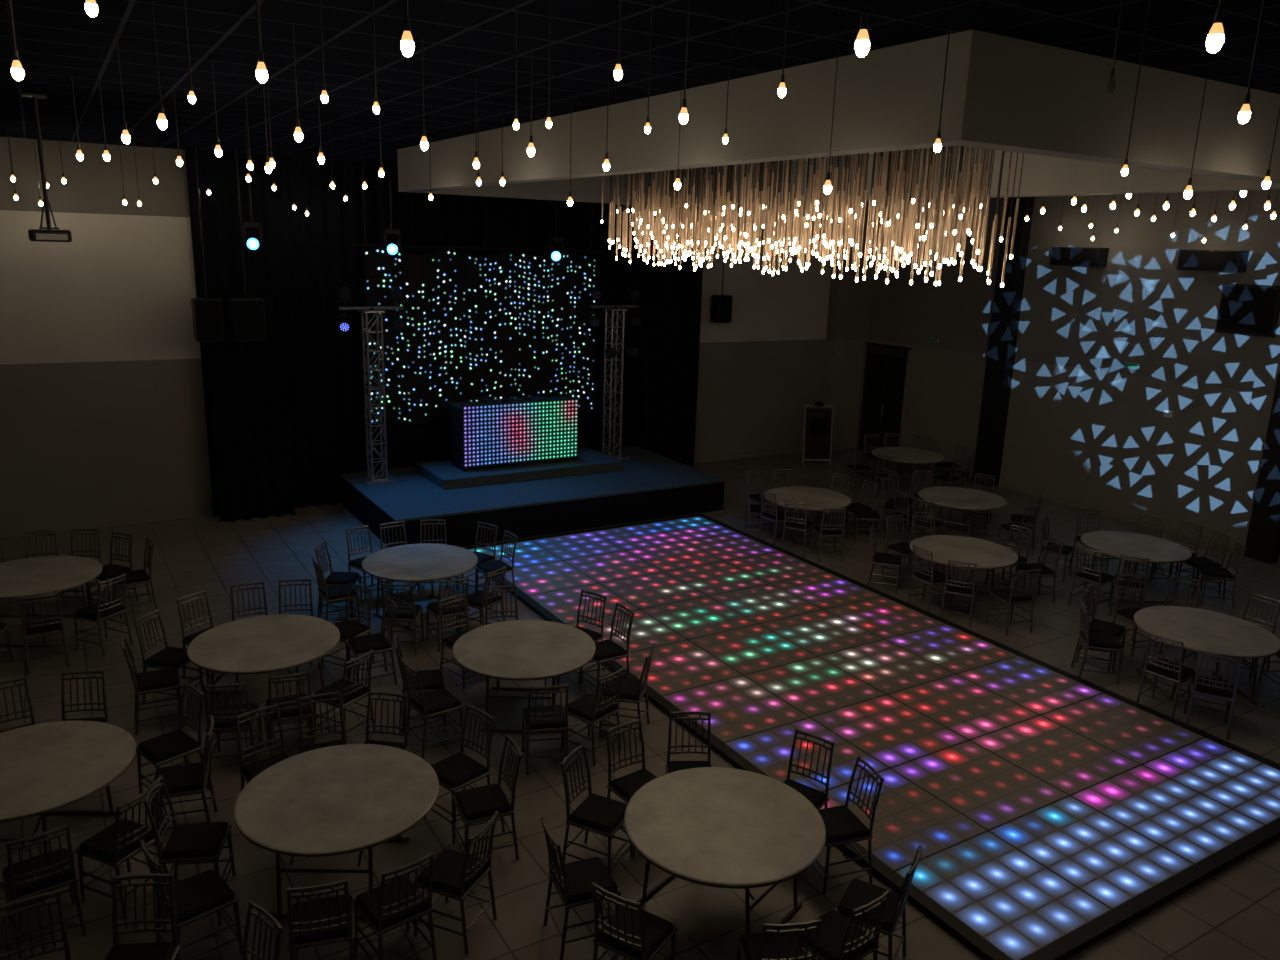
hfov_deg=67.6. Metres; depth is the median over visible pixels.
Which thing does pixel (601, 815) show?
chair
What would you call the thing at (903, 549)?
chair
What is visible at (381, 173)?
string lights
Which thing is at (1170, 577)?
chair
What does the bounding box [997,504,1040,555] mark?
chair
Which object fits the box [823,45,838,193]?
pendant light
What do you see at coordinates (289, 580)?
chair
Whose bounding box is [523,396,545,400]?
deck
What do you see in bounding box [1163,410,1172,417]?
wall switch plate
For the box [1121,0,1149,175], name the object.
string lights
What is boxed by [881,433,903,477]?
chair
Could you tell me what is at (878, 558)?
chair
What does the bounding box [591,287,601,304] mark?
stage light
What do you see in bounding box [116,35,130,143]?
string lights
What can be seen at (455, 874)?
chair
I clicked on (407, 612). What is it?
chair
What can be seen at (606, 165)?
string lights
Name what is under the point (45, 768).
round banquet table
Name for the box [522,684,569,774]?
chair
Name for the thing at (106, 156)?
string lights
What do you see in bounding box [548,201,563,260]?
moving-head light
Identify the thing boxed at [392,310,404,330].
stage light
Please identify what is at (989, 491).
chair
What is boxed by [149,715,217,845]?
chair
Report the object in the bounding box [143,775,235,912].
chair
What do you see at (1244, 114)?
string lights
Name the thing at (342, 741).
chair
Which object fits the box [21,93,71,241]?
ceiling projector
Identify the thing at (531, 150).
string lights
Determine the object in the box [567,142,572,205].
string lights
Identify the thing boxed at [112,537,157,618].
chair
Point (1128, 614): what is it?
chair
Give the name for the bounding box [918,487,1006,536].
round banquet table
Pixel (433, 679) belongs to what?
chair
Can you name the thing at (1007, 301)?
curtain
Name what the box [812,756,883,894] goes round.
chair
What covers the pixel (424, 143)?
string lights
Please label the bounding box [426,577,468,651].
chair
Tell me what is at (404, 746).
chair
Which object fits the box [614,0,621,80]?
string lights
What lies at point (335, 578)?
chair
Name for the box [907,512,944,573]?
chair
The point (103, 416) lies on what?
wall
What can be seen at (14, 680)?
chair
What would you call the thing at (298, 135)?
string lights
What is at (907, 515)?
chair
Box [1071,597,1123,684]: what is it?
chair
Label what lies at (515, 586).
chair
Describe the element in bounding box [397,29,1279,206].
ceiling soffit
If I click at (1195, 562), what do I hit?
chair
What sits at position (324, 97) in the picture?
string lights
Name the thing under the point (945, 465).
chair
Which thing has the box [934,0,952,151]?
string lights
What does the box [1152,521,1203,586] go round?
chair
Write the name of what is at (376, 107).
string lights
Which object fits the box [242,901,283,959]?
chair
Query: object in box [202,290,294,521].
stage curtain
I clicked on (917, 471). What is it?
chair
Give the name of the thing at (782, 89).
string lights
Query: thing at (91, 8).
string lights
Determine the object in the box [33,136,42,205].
string lights
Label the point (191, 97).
string lights
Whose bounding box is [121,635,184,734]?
chair
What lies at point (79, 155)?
string lights
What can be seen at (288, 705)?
chair
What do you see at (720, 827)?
round banquet table
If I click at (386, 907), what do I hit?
chair
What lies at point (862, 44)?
string lights
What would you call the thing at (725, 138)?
pendant light
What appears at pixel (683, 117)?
string lights
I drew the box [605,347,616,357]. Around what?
stage light
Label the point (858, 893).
chair
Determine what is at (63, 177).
string lights
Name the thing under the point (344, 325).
stage light
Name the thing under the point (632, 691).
chair
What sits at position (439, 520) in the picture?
chair
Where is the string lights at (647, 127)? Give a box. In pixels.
[645,0,651,133]
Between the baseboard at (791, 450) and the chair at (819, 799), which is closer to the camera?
the chair at (819, 799)
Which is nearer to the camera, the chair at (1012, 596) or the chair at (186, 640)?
the chair at (186, 640)
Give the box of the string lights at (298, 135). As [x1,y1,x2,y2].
[292,23,302,141]
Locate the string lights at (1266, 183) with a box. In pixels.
[1262,108,1279,218]
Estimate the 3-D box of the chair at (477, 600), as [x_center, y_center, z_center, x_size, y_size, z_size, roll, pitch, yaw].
[-2.011,1.541,12.296,0.506,0.934,0.423,11,16,32]
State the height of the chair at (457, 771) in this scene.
0.934 m
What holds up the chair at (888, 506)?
on the floor
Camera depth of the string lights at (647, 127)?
5.16 m
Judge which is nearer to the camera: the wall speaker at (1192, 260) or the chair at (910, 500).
the wall speaker at (1192, 260)
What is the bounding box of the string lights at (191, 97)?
[184,0,195,103]
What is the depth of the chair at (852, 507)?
17.26 m
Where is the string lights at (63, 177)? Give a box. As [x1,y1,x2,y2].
[58,130,65,183]
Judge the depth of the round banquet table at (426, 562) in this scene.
12.77 m
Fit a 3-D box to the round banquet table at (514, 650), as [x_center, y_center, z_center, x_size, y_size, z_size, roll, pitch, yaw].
[-1.246,2.144,10.323,1.520,0.748,1.520,1,14,-2]
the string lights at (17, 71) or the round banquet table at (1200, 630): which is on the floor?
the round banquet table at (1200, 630)
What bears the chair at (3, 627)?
on the floor
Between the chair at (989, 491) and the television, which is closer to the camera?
the television
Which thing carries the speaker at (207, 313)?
hanging from the ceiling
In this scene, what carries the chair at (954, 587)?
on the floor
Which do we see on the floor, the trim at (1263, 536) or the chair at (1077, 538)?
the chair at (1077, 538)
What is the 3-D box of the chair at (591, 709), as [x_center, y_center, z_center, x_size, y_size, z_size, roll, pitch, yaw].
[-0.459,2.277,9.510,0.506,0.934,0.423,13,18,38]
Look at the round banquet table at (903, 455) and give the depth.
20.58 m
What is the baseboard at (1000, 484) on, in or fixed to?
attached to the wall at (1085, 427)
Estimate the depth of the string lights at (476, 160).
7.99 m
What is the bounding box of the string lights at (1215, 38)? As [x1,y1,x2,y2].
[1206,0,1223,52]
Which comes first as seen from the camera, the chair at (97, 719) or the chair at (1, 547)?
the chair at (97, 719)
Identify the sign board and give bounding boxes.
[798,401,832,465]
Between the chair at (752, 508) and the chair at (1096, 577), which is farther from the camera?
the chair at (752, 508)
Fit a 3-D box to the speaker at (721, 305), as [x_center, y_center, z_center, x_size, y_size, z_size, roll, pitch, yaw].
[1.866,-4.970,21.190,0.360,2.920,0.358,-7,16,-31]
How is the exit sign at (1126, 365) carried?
attached to the wall at (1085, 427)
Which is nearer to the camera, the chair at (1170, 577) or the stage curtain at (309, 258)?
the chair at (1170, 577)
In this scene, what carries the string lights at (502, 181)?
attached to the ceiling
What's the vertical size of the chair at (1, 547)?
0.934 m
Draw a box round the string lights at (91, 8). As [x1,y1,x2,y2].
[85,0,97,16]
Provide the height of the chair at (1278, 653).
0.934 m
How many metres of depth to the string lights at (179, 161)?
8.85 m
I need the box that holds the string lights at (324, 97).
[317,0,327,163]
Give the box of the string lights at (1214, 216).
[1202,192,1218,242]
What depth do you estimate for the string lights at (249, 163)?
9.09 m
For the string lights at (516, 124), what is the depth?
5.17 m
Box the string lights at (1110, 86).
[1106,0,1123,93]
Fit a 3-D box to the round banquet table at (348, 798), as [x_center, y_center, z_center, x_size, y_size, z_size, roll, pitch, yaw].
[-2.352,2.796,7.530,1.520,0.748,1.520,1,14,-2]
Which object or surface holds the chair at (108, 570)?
on the floor
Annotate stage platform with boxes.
[339,446,726,546]
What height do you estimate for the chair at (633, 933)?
0.934 m
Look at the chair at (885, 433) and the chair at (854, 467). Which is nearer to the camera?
the chair at (854, 467)
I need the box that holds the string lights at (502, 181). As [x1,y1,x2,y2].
[500,116,504,185]
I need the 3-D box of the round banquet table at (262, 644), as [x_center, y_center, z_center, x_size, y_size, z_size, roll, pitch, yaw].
[-3.997,2.071,10.262,1.520,0.748,1.520,1,14,-2]
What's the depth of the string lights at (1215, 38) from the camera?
1.95 m
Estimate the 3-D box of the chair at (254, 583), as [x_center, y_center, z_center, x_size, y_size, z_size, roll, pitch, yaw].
[-4.558,1.726,11.214,0.423,0.934,0.506,-5,15,-24]
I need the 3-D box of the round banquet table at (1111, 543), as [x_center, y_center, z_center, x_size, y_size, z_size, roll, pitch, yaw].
[7.539,1.355,14.673,1.520,0.748,1.520,1,14,-2]
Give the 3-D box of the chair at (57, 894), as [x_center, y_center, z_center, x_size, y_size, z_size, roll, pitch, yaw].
[-3.680,3.085,5.810,0.423,0.934,0.506,-7,16,-31]
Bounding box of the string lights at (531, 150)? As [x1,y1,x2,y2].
[527,48,534,156]
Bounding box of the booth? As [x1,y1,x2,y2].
[448,396,578,470]
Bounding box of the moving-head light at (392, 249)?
[383,160,400,254]
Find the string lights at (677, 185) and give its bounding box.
[674,152,680,189]
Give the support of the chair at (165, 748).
on the floor
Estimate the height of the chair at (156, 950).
0.934 m
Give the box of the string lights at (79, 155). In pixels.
[71,76,82,160]
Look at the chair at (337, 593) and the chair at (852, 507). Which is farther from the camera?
the chair at (852, 507)
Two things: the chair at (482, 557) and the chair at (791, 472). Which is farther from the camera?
the chair at (791, 472)
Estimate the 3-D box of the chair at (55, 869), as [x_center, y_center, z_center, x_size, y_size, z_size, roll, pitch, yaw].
[-4.270,2.819,6.814,0.423,0.934,0.506,-9,18,-38]
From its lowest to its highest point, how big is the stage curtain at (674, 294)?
6.240 m
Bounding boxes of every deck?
[480,398,502,402]
[502,397,524,401]
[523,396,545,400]
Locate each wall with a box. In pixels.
[0,137,830,537]
[868,190,1279,561]
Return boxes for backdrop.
[363,248,596,423]
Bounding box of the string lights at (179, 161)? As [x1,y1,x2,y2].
[173,85,182,165]
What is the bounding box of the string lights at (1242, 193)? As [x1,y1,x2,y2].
[1240,191,1251,229]
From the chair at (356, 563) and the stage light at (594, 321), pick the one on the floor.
the chair at (356, 563)
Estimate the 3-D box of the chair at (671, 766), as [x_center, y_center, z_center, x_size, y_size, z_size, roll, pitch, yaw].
[0.447,2.575,8.421,0.423,0.934,0.506,1,14,-4]
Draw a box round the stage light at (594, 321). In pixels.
[589,308,599,326]
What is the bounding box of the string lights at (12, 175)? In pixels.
[7,130,17,199]
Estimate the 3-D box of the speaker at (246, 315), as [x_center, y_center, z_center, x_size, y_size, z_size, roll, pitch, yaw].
[-6.488,-3.808,15.611,0.500,3.030,0.418,-7,16,-31]
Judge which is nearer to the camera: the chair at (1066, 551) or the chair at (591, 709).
the chair at (591, 709)
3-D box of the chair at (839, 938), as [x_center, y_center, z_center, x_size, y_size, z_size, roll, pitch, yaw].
[1.343,3.096,6.421,0.423,0.934,0.506,-9,17,-36]
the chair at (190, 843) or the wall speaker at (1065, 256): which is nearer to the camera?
the chair at (190, 843)
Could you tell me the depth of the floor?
9.98 m
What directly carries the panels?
on the frame
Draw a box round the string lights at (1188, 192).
[1177,66,1208,215]
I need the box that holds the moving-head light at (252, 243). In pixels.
[242,149,262,249]
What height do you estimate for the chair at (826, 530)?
0.934 m
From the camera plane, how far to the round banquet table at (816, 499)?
16.74 m
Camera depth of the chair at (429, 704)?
9.46 m
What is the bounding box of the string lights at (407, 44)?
[401,0,413,56]
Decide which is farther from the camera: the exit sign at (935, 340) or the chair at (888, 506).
the exit sign at (935, 340)
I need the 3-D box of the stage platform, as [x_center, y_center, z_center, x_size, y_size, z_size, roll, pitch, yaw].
[-1.990,0.236,18.270,6.500,0.610,3.400,-7,16,-31]
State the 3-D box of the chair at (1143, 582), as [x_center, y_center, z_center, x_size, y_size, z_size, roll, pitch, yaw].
[7.026,1.480,13.724,0.423,0.934,0.506,8,15,24]
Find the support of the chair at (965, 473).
on the floor
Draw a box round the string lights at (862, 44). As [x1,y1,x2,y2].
[855,0,869,56]
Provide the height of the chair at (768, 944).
0.934 m
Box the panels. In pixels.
[467,516,1279,959]
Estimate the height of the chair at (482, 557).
0.934 m
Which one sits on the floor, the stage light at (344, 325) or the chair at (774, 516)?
the chair at (774, 516)
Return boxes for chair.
[0,539,19,605]
[0,623,12,661]
[0,676,34,732]
[0,890,70,959]
[2,823,86,957]
[20,592,69,674]
[23,530,64,608]
[58,529,106,604]
[61,670,109,723]
[73,573,132,656]
[76,781,169,918]
[86,532,138,605]
[105,873,180,959]
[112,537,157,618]
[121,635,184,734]
[134,609,203,707]
[136,682,209,792]
[140,839,242,959]
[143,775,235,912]
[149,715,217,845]
[176,590,215,684]
[203,682,263,774]
[231,582,267,620]
[235,704,289,790]
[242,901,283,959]
[264,670,315,756]
[279,579,312,666]
[287,879,355,959]
[298,691,346,753]
[312,557,360,623]
[312,649,373,741]
[315,541,362,616]
[321,583,374,676]
[345,525,390,600]
[346,596,396,684]
[353,852,436,959]
[363,691,408,750]
[380,521,417,592]
[382,583,423,654]
[393,634,445,732]
[401,658,463,758]
[413,811,497,953]
[418,519,447,590]
[424,704,494,836]
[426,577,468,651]
[438,593,476,688]
[452,735,521,858]
[456,522,497,589]
[459,565,506,632]
[475,530,517,597]
[485,585,517,624]
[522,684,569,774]
[541,816,620,959]
[560,743,632,873]
[561,666,624,765]
[574,590,606,683]
[579,603,633,696]
[592,882,676,959]
[599,643,654,741]
[606,719,657,855]
[665,711,711,773]
[736,918,820,959]
[744,470,775,525]
[744,481,771,536]
[758,490,792,544]
[771,469,799,523]
[781,499,814,556]
[782,729,834,809]
[797,888,891,959]
[810,508,846,561]
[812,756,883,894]
[816,473,851,524]
[835,845,921,959]
[839,479,877,536]
[843,445,871,490]
[853,487,887,543]
[862,434,887,478]
[867,524,901,593]
[873,454,899,497]
[879,478,907,534]
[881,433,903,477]
[881,514,921,582]
[884,473,917,528]
[890,489,925,541]
[904,435,930,480]
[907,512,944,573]
[907,545,951,611]
[908,497,945,543]
[910,470,941,520]
[931,458,965,486]
[933,443,966,486]
[940,559,976,627]
[944,452,973,487]
[962,473,994,528]
[985,524,1032,587]
[986,568,1040,635]
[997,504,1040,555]
[1007,493,1043,548]
[1014,535,1063,603]
[1037,515,1074,582]
[1068,546,1113,613]
[1070,509,1108,571]
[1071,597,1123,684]
[1075,585,1126,672]
[1108,554,1149,615]
[1112,574,1158,656]
[1123,513,1163,576]
[1136,632,1195,717]
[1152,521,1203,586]
[1157,576,1200,659]
[1176,530,1231,595]
[1184,652,1241,739]
[1191,541,1246,608]
[1221,592,1279,678]
[1258,651,1279,695]
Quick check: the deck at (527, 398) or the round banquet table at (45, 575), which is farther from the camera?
the deck at (527, 398)
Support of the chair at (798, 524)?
on the floor
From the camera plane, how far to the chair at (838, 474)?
17.78 m
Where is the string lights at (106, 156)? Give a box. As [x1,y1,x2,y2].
[98,76,109,160]
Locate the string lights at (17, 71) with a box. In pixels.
[8,0,23,80]
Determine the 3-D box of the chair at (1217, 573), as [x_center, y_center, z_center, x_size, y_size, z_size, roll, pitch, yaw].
[8.663,1.391,14.298,0.506,0.934,0.423,5,14,12]
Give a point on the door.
(888, 369)
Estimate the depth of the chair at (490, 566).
13.53 m
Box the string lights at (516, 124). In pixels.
[513,0,518,129]
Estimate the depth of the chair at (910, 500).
17.89 m
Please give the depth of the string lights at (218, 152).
7.58 m
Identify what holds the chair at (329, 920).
on the floor
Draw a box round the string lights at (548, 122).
[546,0,551,127]
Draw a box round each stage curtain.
[185,149,647,516]
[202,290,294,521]
[642,207,702,466]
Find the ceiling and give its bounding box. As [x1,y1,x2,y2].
[0,0,1279,163]
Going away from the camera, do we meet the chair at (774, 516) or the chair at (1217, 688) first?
the chair at (1217, 688)
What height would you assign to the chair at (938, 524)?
0.934 m
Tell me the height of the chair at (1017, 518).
0.934 m
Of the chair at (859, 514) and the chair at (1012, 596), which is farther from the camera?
the chair at (859, 514)
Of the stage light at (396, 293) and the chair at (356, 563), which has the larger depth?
the stage light at (396, 293)
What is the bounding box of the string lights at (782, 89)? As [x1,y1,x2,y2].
[778,0,787,97]
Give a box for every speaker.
[191,146,224,341]
[228,149,266,340]
[710,255,732,322]
[1050,247,1108,266]
[1176,249,1249,272]
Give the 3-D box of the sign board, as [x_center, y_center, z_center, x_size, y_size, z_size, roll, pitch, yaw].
[4.192,-1.130,22.771,0.704,1.504,0.524,0,14,-7]
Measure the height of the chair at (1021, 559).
0.934 m
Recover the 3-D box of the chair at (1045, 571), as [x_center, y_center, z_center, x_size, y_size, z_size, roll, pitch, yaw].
[5.924,1.325,14.210,0.506,0.934,0.423,-1,14,-9]
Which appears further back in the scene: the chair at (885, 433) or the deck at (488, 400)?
the chair at (885, 433)
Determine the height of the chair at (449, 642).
0.934 m
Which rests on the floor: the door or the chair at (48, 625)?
the chair at (48, 625)
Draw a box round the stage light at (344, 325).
[337,310,350,331]
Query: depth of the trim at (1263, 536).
16.29 m
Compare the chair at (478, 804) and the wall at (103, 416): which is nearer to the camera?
the chair at (478, 804)
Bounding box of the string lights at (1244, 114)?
[1238,0,1264,123]
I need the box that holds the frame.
[462,514,1279,959]
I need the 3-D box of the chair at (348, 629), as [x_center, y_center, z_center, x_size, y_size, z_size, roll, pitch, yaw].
[-3.430,1.753,11.252,0.423,0.934,0.506,9,15,26]
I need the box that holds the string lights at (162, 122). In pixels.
[151,0,166,129]
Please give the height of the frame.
0.066 m
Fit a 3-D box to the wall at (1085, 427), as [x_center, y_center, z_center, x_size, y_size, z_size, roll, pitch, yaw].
[11.018,-1.701,16.058,0.200,6.240,20.740,-7,16,-31]
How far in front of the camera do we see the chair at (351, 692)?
9.60 m
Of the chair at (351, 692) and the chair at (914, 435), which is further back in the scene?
the chair at (914, 435)
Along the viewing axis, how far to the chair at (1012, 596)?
12.91 m
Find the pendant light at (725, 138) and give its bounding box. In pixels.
[723,16,731,143]
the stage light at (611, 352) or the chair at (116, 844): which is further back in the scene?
the stage light at (611, 352)
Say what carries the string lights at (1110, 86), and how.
attached to the ceiling
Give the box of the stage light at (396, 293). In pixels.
[390,286,402,305]
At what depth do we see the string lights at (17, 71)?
2.85 m
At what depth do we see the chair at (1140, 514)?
15.62 m
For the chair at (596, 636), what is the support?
on the floor
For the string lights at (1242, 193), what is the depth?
15.09 m
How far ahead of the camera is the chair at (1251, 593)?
11.97 m
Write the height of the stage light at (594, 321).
0.373 m
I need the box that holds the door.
[858,342,913,451]
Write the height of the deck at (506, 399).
0.084 m
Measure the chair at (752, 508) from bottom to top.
0.934 m
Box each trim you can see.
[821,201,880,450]
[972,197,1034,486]
[1244,366,1279,563]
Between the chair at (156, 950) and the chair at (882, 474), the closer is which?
the chair at (156, 950)
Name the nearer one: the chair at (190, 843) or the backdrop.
the chair at (190, 843)
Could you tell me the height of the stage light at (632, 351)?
0.210 m
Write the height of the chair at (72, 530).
0.934 m
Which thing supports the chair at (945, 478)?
on the floor
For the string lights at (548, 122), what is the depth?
5.08 m
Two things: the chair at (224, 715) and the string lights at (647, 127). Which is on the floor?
the chair at (224, 715)
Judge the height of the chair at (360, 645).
0.934 m
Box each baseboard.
[694,447,802,462]
[998,482,1243,551]
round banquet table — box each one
[0,556,101,646]
[0,721,135,885]
[187,614,339,723]
[234,744,438,918]
[362,543,477,630]
[452,620,595,732]
[624,767,825,959]
[764,486,850,547]
[872,447,943,494]
[910,535,1017,612]
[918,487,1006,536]
[1081,531,1191,602]
[1134,606,1279,703]
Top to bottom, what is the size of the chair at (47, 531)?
0.934 m
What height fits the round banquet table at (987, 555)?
0.748 m
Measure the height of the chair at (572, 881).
0.934 m
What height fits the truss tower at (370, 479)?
3.148 m
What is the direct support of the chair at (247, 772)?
on the floor
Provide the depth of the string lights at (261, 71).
2.75 m
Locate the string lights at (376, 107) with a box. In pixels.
[372,0,379,125]
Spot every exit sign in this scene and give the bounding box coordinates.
[929,338,938,342]
[1124,362,1138,368]
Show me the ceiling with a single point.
(465, 41)
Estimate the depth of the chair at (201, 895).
6.61 m
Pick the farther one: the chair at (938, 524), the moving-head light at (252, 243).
the chair at (938, 524)
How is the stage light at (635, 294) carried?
on the truss tower at (617, 455)
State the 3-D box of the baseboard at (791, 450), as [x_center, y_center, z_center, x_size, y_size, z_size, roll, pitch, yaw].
[2.923,-0.639,23.533,3.850,0.100,0.040,-7,16,-31]
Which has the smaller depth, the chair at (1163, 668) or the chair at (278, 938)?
the chair at (278, 938)
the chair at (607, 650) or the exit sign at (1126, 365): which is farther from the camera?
the exit sign at (1126, 365)
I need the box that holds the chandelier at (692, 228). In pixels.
[601,145,1023,286]
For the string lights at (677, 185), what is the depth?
7.78 m
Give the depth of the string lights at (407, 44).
2.27 m
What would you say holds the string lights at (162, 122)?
attached to the ceiling
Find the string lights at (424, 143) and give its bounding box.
[420,38,429,150]
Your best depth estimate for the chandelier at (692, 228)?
9.60 m
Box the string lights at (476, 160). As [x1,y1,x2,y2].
[473,79,480,185]
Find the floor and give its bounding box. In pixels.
[0,448,1279,959]
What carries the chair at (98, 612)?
on the floor
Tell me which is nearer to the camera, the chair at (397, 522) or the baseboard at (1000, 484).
the chair at (397, 522)
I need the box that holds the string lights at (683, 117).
[679,0,688,123]
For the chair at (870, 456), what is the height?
0.934 m
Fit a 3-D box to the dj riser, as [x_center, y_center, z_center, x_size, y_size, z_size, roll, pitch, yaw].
[-2.307,-0.263,18.604,3.700,0.170,1.500,-7,16,-31]
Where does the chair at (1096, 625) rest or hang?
on the floor
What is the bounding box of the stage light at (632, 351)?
[626,346,637,356]
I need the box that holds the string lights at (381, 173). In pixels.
[379,133,383,176]
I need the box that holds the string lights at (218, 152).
[212,62,221,156]
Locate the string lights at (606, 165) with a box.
[603,147,609,170]
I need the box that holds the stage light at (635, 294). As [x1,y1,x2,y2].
[629,288,639,304]
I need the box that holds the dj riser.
[416,447,622,488]
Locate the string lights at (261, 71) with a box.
[256,0,275,190]
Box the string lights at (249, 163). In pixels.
[244,91,252,181]
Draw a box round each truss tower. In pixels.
[339,306,402,484]
[590,305,638,459]
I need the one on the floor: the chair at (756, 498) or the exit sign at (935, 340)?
the chair at (756, 498)
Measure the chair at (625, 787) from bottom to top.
0.934 m
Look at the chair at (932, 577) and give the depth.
13.61 m
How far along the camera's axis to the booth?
18.04 m
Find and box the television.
[1215,283,1279,336]
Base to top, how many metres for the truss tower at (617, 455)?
3.148 m
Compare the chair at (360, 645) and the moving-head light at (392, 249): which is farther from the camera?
the moving-head light at (392, 249)
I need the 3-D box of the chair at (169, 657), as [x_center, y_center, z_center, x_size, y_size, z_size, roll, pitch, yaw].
[-5.112,1.918,10.361,0.506,0.934,0.423,4,14,11]

